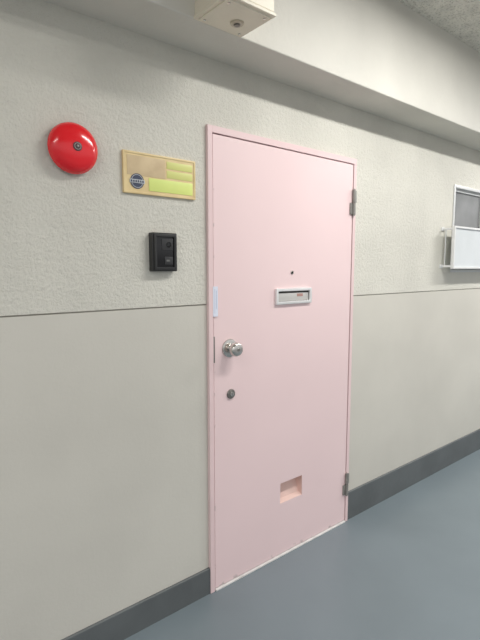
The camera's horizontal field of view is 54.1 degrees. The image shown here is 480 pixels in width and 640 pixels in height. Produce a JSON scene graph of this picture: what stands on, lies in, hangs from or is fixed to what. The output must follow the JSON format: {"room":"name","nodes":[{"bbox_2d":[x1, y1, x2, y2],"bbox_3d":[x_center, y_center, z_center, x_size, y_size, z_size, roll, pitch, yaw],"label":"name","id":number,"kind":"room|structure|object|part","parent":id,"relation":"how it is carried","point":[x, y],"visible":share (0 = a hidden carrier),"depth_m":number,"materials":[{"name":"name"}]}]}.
{"room":"apartment corridor","nodes":[
{"label":"apartment corridor","id":0,"kind":"room"},
{"bbox_2d":[0,0,479,639],"bbox_3d":[0.393,-0.186,2.356,6.800,2.551,0.161,-5,8,-39],"label":"wall","id":1,"kind":"structure","parent":0,"point":[104,399],"depth_m":1.65,"materials":[{"name":"paint"}]},
{"bbox_2d":[47,122,97,174],"bbox_3d":[-0.506,-0.527,1.439,0.155,0.155,0.061,-5,8,-39],"label":"bell","id":2,"kind":"object","parent":1,"relation":"attached to","point":[71,146],"visible":1,"depth_m":1.42,"materials":[{"name":"red metal"}]},
{"bbox_2d":[61,567,209,639],"bbox_3d":[-1.156,1.178,1.122,2.660,0.112,0.010,-5,8,-39],"label":"baseboard","id":3,"kind":"structure","parent":1,"relation":"attached to","point":[127,622],"depth_m":1.78,"materials":[{"name":"paint"}]},
{"bbox_2d":[122,149,195,199],"bbox_3d":[-0.280,-0.507,1.657,0.288,0.139,0.014,-5,8,-39],"label":"name plate","id":4,"kind":"object","parent":1,"relation":"attached to","point":[142,173],"visible":1,"depth_m":1.65,"materials":[{"name":"beige plastic"}]},
{"bbox_2d":[149,232,176,270],"bbox_3d":[-0.273,-0.242,1.678,0.100,0.136,0.035,-5,8,-39],"label":"intercom","id":5,"kind":"object","parent":1,"relation":"attached to","point":[162,246],"visible":1,"depth_m":1.66,"materials":[{"name":"black plastic"}]},
{"bbox_3d":[-0.266,-0.241,1.669,0.074,0.110,0.002,-5,8,-39],"label":"plate","id":6,"kind":"part","parent":5,"relation":"part of","materials":[{"name":"black plastic"}]},
{"bbox_2d":[43,0,479,150],"bbox_3d":[0.505,-1.227,2.102,6.800,0.425,0.195,-5,8,-39],"label":"beam","id":7,"kind":"structure","parent":1,"relation":"attached to","point":[385,59],"depth_m":1.99,"materials":[{"name":"paint"}]},
{"bbox_2d":[194,0,275,36],"bbox_3d":[-0.017,-1.029,1.457,0.192,0.199,0.174,-5,8,-39],"label":"junction box","id":8,"kind":"object","parent":7,"relation":"attached to","point":[238,18],"visible":1,"depth_m":1.45,"materials":[{"name":"beige metal"}]},
{"bbox_2d":[206,124,356,592],"bbox_3d":[0.195,0.169,2.180,0.904,1.884,0.222,-5,8,-39],"label":"door","id":9,"kind":"structure","parent":1,"relation":"in","point":[280,216],"depth_m":2.08,"materials":[{"name":"pink paint"}]},
{"bbox_3d":[-0.023,0.117,1.890,0.058,0.058,0.056,-5,8,-39],"label":"knob","id":10,"kind":"part","parent":9,"relation":"part of","materials":[{"name":"metal"}]},
{"bbox_3d":[0.179,1.099,2.305,0.854,0.008,0.168,-5,8,-39],"label":"sill","id":11,"kind":"part","parent":9,"relation":"part of","materials":[{"name":"paint"}]},
{"bbox_3d":[0.552,-0.551,2.327,0.024,0.056,0.007,-5,8,-39],"label":"plate","id":12,"kind":"part","parent":9,"relation":"part of","materials":[{"name":"metal"}]},
{"bbox_2d":[347,429,479,519],"bbox_3d":[1.825,0.888,3.545,3.236,0.155,0.010,-5,8,-39],"label":"baseboard","id":13,"kind":"structure","parent":1,"relation":"attached to","point":[365,496],"depth_m":2.90,"materials":[{"name":"paint"}]},
{"bbox_2d":[439,226,479,268],"bbox_3d":[1.684,-0.484,3.232,1.069,0.261,0.084,-5,8,-39],"label":"privacy screen","id":14,"kind":"object","parent":1,"relation":"attached to","point":[465,246],"visible":1,"depth_m":2.97,"materials":[{"name":"white metal"}]},
{"bbox_3d":[1.709,-0.481,3.211,1.025,0.241,0.004,-5,8,-39],"label":"panel","id":15,"kind":"part","parent":14,"relation":"part of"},
{"bbox_2d":[450,184,479,271],"bbox_3d":[1.655,-0.614,3.298,0.856,0.552,0.098,-5,8,-39],"label":"window","id":16,"kind":"structure","parent":1,"relation":"in","point":[466,201],"depth_m":3.14,"materials":[{"name":"glass"}]},
{"bbox_3d":[1.511,-0.600,3.163,0.392,0.484,0.006,-5,8,-39],"label":"pane","id":17,"kind":"part","parent":16,"relation":"part of","materials":[{"name":"grey glass"}]},
{"bbox_2d":[124,449,479,639],"bbox_3d":[1.216,1.242,1.502,6.800,0.100,2.760,-5,8,-39],"label":"floor","id":18,"kind":"structure","parent":0,"point":[406,566],"depth_m":2.02,"materials":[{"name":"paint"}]},
{"bbox_2d":[398,0,479,51],"bbox_3d":[1.216,-1.403,1.210,6.800,0.120,2.760,-5,8,-39],"label":"ceiling","id":19,"kind":"structure","parent":0,"point":[459,18],"depth_m":2.25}
]}

